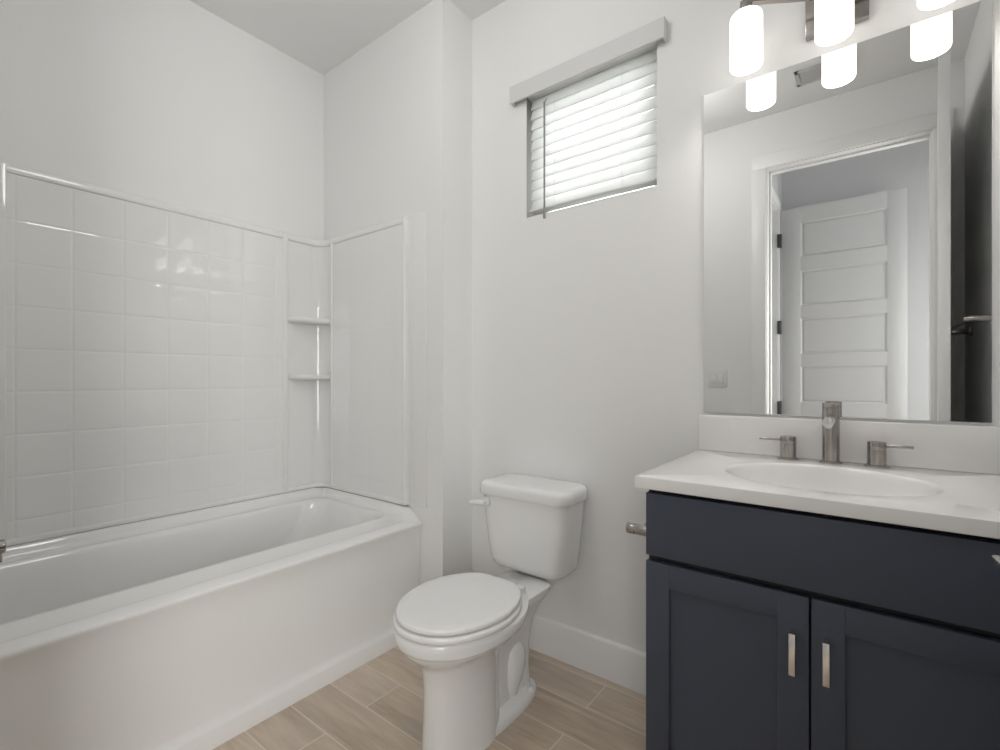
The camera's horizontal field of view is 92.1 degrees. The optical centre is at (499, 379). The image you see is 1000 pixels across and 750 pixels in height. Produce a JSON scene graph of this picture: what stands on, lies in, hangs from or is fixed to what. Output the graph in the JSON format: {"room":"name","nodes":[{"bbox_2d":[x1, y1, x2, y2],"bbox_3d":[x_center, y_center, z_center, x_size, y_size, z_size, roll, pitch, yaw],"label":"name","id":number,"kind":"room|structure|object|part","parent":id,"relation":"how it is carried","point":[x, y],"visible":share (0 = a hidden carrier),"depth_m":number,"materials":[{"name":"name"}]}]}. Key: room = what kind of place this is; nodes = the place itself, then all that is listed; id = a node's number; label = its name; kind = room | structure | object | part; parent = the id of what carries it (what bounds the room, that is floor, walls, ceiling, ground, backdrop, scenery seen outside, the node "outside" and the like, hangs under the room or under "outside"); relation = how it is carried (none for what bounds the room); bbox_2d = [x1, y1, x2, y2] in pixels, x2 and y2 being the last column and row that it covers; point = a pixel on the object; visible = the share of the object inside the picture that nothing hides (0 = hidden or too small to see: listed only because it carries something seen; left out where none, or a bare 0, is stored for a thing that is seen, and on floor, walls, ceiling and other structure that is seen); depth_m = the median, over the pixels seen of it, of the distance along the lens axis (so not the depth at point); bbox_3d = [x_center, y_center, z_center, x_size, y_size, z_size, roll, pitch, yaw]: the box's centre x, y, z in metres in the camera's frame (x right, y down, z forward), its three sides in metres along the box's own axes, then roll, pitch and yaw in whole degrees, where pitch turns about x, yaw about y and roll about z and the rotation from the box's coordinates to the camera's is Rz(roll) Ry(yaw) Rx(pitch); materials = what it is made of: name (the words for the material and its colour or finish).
{"room":"bathroom","nodes":[
{"label":"bathroom","id":0,"kind":"room"},
{"bbox_2d":[0,0,322,239],"bbox_3d":[-1.387,-0.263,2.086,0.100,2.732,1.990,0,0,38],"label":"wall","id":1,"kind":"structure","parent":0,"point":[168,101],"depth_m":2.00,"materials":[{"name":"paint"}]},
{"bbox_2d":[0,161,426,546],"bbox_3d":[-1.074,-0.083,1.760,0.793,1.291,1.451,0,0,38],"label":"tub surround","id":2,"kind":"object","parent":1,"relation":"attached to","point":[158,359],"visible":0.98,"depth_m":2.04,"materials":[{"name":"tile"}]},
{"bbox_2d":[0,539,5,562],"bbox_3d":[-1.380,0.448,1.223,0.064,0.078,0.173,0,0,38],"label":"tub spout","id":3,"kind":"object","parent":2,"relation":"attached to","point":[2,541],"visible":1,"depth_m":1.28,"materials":[{"name":"silver metal"}]},
{"bbox_3d":[-1.372,-0.083,1.999,0.029,1.284,0.960,0,0,38],"label":"panel","id":4,"kind":"part","parent":2,"relation":"part of","materials":[{"name":"tile"}]},
{"bbox_3d":[-1.120,-0.711,1.795,0.674,0.035,1.447,0,0,38],"label":"rail","id":5,"kind":"part","parent":2,"relation":"part of","materials":[{"name":"plastic"}]},
{"bbox_3d":[-1.119,0.546,1.794,0.673,0.026,1.444,0,0,38],"label":"rail","id":6,"kind":"part","parent":2,"relation":"part of","materials":[{"name":"plastic"}]},
{"bbox_2d":[288,374,329,379],"bbox_3d":[-0.963,-0.012,2.439,0.089,0.026,0.188,0,0,38],"label":"corner shelf","id":7,"kind":"object","parent":2,"relation":"attached to","point":[290,376],"depth_m":2.41,"materials":[{"name":"plastic"}]},
{"bbox_2d":[288,317,329,324],"bbox_3d":[-0.963,-0.297,2.439,0.089,0.026,0.188,0,0,38],"label":"corner shelf","id":8,"kind":"object","parent":2,"relation":"attached to","point":[291,320],"depth_m":2.42,"materials":[{"name":"plastic"}]},
{"bbox_3d":[-0.978,-0.083,2.476,0.241,1.284,0.083,0,0,-26],"label":"corner panel","id":9,"kind":"part","parent":2,"relation":"part of","materials":[{"name":"plastic"}]},
{"bbox_3d":[-0.637,-0.083,2.321,0.563,1.284,0.030,0,0,38],"label":"panel","id":10,"kind":"part","parent":2,"relation":"part of","materials":[{"name":"plastic"}]},
{"bbox_2d":[189,0,505,74],"bbox_3d":[0.207,-1.669,0.923,4.400,0.080,2.085,0,0,38],"label":"ceiling","id":11,"kind":"structure","parent":0,"point":[320,35],"depth_m":2.19,"materials":[{"name":"paint"}]},
{"bbox_2d":[323,0,471,584],"bbox_3d":[-0.493,-0.263,2.437,0.888,2.732,0.331,0,0,38],"label":"wall","id":12,"kind":"structure","parent":0,"point":[397,112],"depth_m":2.14,"materials":[{"name":"paint"}]},
{"bbox_2d":[212,646,645,749],"bbox_3d":[-0.408,1.128,0.125,4.400,0.050,4.100,0,0,38],"label":"floor","id":13,"kind":"structure","parent":0,"point":[378,704],"depth_m":1.58,"materials":[{"name":"beige tile"}]},
{"bbox_2d":[0,487,421,749],"bbox_3d":[-1.084,0.832,1.768,0.764,0.542,1.448,0,0,38],"label":"bathtub","id":14,"kind":"object","parent":13,"relation":"on","point":[192,630],"visible":0.92,"depth_m":1.57,"materials":[{"name":"ceramic"}]},
{"bbox_2d":[0,487,419,653],"bbox_3d":[-1.084,0.782,1.768,0.764,0.442,1.448,0,0,38],"label":"basin","id":15,"kind":"object","parent":14,"relation":"in","point":[319,570],"depth_m":1.71,"materials":[{"name":"ceramic"}]},
{"bbox_2d":[392,473,587,749],"bbox_3d":[-0.044,0.748,1.632,0.410,0.710,0.764,0,0,38],"label":"toilet","id":16,"kind":"object","parent":13,"relation":"on","point":[468,634],"visible":1,"depth_m":1.52,"materials":[{"name":"white porcelain"}]},
{"bbox_3d":[-0.129,0.703,1.480,0.360,0.018,0.417,0,0,38],"label":"seat","id":17,"kind":"part","parent":16,"relation":"part of","materials":[{"name":"plastic"}]},
{"bbox_3d":[-0.127,0.682,1.483,0.346,0.018,0.409,0,0,38],"label":"lid","id":18,"kind":"part","parent":16,"relation":"part of","materials":[{"name":"plastic"}]},
{"bbox_3d":[-0.078,0.471,1.861,0.077,0.038,0.052,0,0,38],"label":"flush lever","id":19,"kind":"part","parent":16,"relation":"part of","materials":[{"name":"white plastic"}]},
{"bbox_3d":[0.123,0.418,1.849,0.410,0.051,0.216,0,0,38],"label":"tank lid","id":20,"kind":"part","parent":16,"relation":"part of","materials":[{"name":"white ceramic"}]},
{"bbox_3d":[0.127,0.587,1.853,0.384,0.284,0.196,0,0,38],"label":"tank","id":21,"kind":"part","parent":16,"relation":"part of","materials":[{"name":"white ceramic"}]},
{"bbox_2d":[646,489,999,749],"bbox_3d":[0.759,0.680,1.139,0.654,0.846,0.573,0,0,38],"label":"vanity cabinet","id":22,"kind":"object","parent":13,"relation":"on","point":[768,628],"visible":0.94,"depth_m":0.93,"materials":[{"name":"blue paint"}]},
{"bbox_2d":[626,522,645,535],"bbox_3d":[0.413,0.386,1.293,0.083,0.040,0.192,0,0,38],"label":"toilet paper holder","id":23,"kind":"object","parent":22,"relation":"attached to","point":[633,528],"visible":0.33,"depth_m":1.24,"materials":[{"name":"silver metal"}]},
{"bbox_3d":[0.478,0.702,1.043,0.324,0.552,0.020,0,0,38],"label":"door","id":24,"kind":"part","parent":22,"relation":"part of","materials":[{"name":"blue paint"}]},
{"bbox_3d":[0.571,0.532,0.941,0.011,0.081,0.030,0,0,38],"label":"handle","id":25,"kind":"part","parent":22,"relation":"part of","materials":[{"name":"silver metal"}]},
{"bbox_2d":[635,414,999,538],"bbox_3d":[0.766,0.245,1.147,0.701,0.264,0.555,0,0,38],"label":"countertop","id":26,"kind":"structure","parent":22,"relation":"on","point":[950,479],"depth_m":1.19,"materials":[{"name":"stone"}]},
{"bbox_2d":[759,435,798,460],"bbox_3d":[0.804,0.195,1.388,0.100,0.066,0.054,0,0,38],"label":"handle","id":27,"kind":"object","parent":26,"relation":"on","point":[787,443],"visible":1,"depth_m":1.36,"materials":[{"name":"silver metal"}]},
{"bbox_3d":[0.788,0.172,1.400,0.059,0.009,0.009,0,0,38],"label":"lever","id":28,"kind":"part","parent":27,"relation":"part of","materials":[{"name":"silver metal"}]},
{"bbox_2d":[819,403,842,464],"bbox_3d":[0.876,0.146,1.279,0.055,0.164,0.140,0,0,38],"label":"faucet spout","id":29,"kind":"object","parent":26,"relation":"on","point":[830,412],"visible":1,"depth_m":1.29,"materials":[{"name":"silver metal"}]},
{"bbox_3d":[0.864,0.109,1.263,0.025,0.032,0.101,0,0,38],"label":"spout","id":30,"kind":"part","parent":29,"relation":"part of","materials":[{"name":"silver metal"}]},
{"bbox_2d":[699,414,999,474],"bbox_3d":[0.929,0.170,1.359,0.701,0.114,0.019,0,0,38],"label":"backsplash","id":31,"kind":"structure","parent":26,"relation":"on","point":[962,448],"depth_m":1.30,"materials":[{"name":"stone"}]},
{"bbox_2d":[864,441,913,468],"bbox_3d":[0.998,0.195,1.238,0.100,0.066,0.054,0,0,38],"label":"handle","id":32,"kind":"object","parent":26,"relation":"on","point":[876,450],"visible":1,"depth_m":1.24,"materials":[{"name":"silver metal"}]},
{"bbox_3d":[1.014,0.172,1.226,0.059,0.009,0.009,0,0,38],"label":"lever","id":33,"kind":"part","parent":32,"relation":"part of","materials":[{"name":"silver metal"}]},
{"bbox_3d":[0.608,0.338,0.942,0.654,0.146,0.020,0,0,38],"label":"false drawer","id":34,"kind":"part","parent":22,"relation":"part of","materials":[{"name":"blue paint"}]},
{"bbox_3d":[0.615,0.532,0.907,0.011,0.081,0.030,0,0,38],"label":"handle","id":35,"kind":"part","parent":22,"relation":"part of","materials":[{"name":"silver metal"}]},
{"bbox_3d":[0.738,0.702,0.842,0.326,0.552,0.020,0,0,38],"label":"door","id":36,"kind":"part","parent":22,"relation":"part of","materials":[{"name":"blue paint"}]},
{"bbox_2d":[472,0,999,651],"bbox_3d":[0.669,-0.263,1.662,1.919,2.732,0.140,0,0,38],"label":"wall","id":37,"kind":"structure","parent":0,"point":[587,320],"depth_m":1.80,"materials":[{"name":"paint"}]},
{"bbox_2d":[529,613,645,695],"bbox_3d":[0.276,1.032,1.867,0.996,0.143,0.015,0,0,38],"label":"baseboard","id":38,"kind":"structure","parent":37,"relation":"attached to","point":[620,664],"depth_m":1.81,"materials":[{"name":"paint"}]},
{"bbox_2d":[510,16,667,218],"bbox_3d":[0.331,-0.938,1.863,0.647,0.572,0.115,0,0,38],"label":"window blind","id":39,"kind":"object","parent":37,"relation":"attached to","point":[605,161],"visible":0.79,"depth_m":1.83,"materials":[{"name":"plastic"}]},
{"bbox_3d":[0.345,-0.701,1.861,0.533,0.010,0.048,0,0,38],"label":"rail","id":40,"kind":"part","parent":39,"relation":"part of","materials":[{"name":"white plastic"}]},
{"bbox_2d":[527,72,656,218],"bbox_3d":[0.368,-0.921,1.890,0.547,0.508,0.136,0,0,38],"label":"window","id":41,"kind":"structure","parent":37,"relation":"attached to","point":[654,186],"depth_m":1.84,"materials":[{"name":"glass"}]},
{"bbox_3d":[0.356,-0.670,1.875,0.547,0.006,0.096,0,0,38],"label":"sill","id":42,"kind":"part","parent":41,"relation":"part of","materials":[{"name":"paint"}]},
{"bbox_2d":[730,0,953,75],"bbox_3d":[0.897,-1.000,1.292,0.501,0.203,0.167,0,0,38],"label":"vanity light","id":43,"kind":"object","parent":37,"relation":"attached to","point":[827,22],"visible":1,"depth_m":1.34,"materials":[{"name":"white glass"}]},
{"bbox_2d":[740,0,751,8],"bbox_3d":[0.708,-1.067,1.386,0.032,0.040,0.032,0,0,38],"label":"socket","id":44,"kind":"object","parent":43,"relation":"attached to","point":[743,3],"depth_m":1.37,"materials":[{"name":"silver metal"}]},
{"bbox_3d":[0.708,-0.975,1.386,0.086,0.152,0.086,0,0,38],"label":"lamp shade","id":45,"kind":"part","parent":43,"relation":"part of","materials":[{"name":"white glass"}]},
{"bbox_3d":[0.802,-1.067,1.351,0.234,0.038,0.022,0,0,22],"label":"arm","id":46,"kind":"part","parent":43,"relation":"part of","materials":[{"name":"silver metal"}]},
{"bbox_3d":[0.873,-0.975,1.259,0.086,0.152,0.086,0,0,38],"label":"lamp shade","id":47,"kind":"part","parent":43,"relation":"part of","materials":[{"name":"white glass"}]},
{"bbox_3d":[1.037,-0.975,1.133,0.086,0.152,0.086,0,0,38],"label":"lamp shade","id":48,"kind":"part","parent":43,"relation":"part of","materials":[{"name":"white glass"}]},
{"bbox_2d":[703,0,992,422],"bbox_3d":[0.928,-0.410,1.369,0.666,1.032,0.006,0,0,38],"label":"wall mirror","id":49,"kind":"object","parent":37,"relation":"attached to","point":[848,191],"visible":0.93,"depth_m":1.32,"materials":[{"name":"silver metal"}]},
{"bbox_3d":[-0.849,-0.263,0.493,2.697,2.732,0.115,0,0,38],"label":"doorway","id":50,"kind":"structure","parent":0,"visible":0},
{"bbox_3d":[-0.175,-0.141,-0.015,0.927,2.488,0.132,0,0,38],"label":"door frame","id":51,"kind":"structure","parent":50,"relation":"attached to","visible":0},
{"bbox_2d":[992,555,999,569],"bbox_3d":[0.385,-0.098,0.168,0.141,2.382,0.841,0,0,33],"label":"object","id":52,"kind":"structure","parent":51,"relation":"attached to","point":[995,558],"depth_m":0.51,"materials":[{"name":"metal"}]}
]}

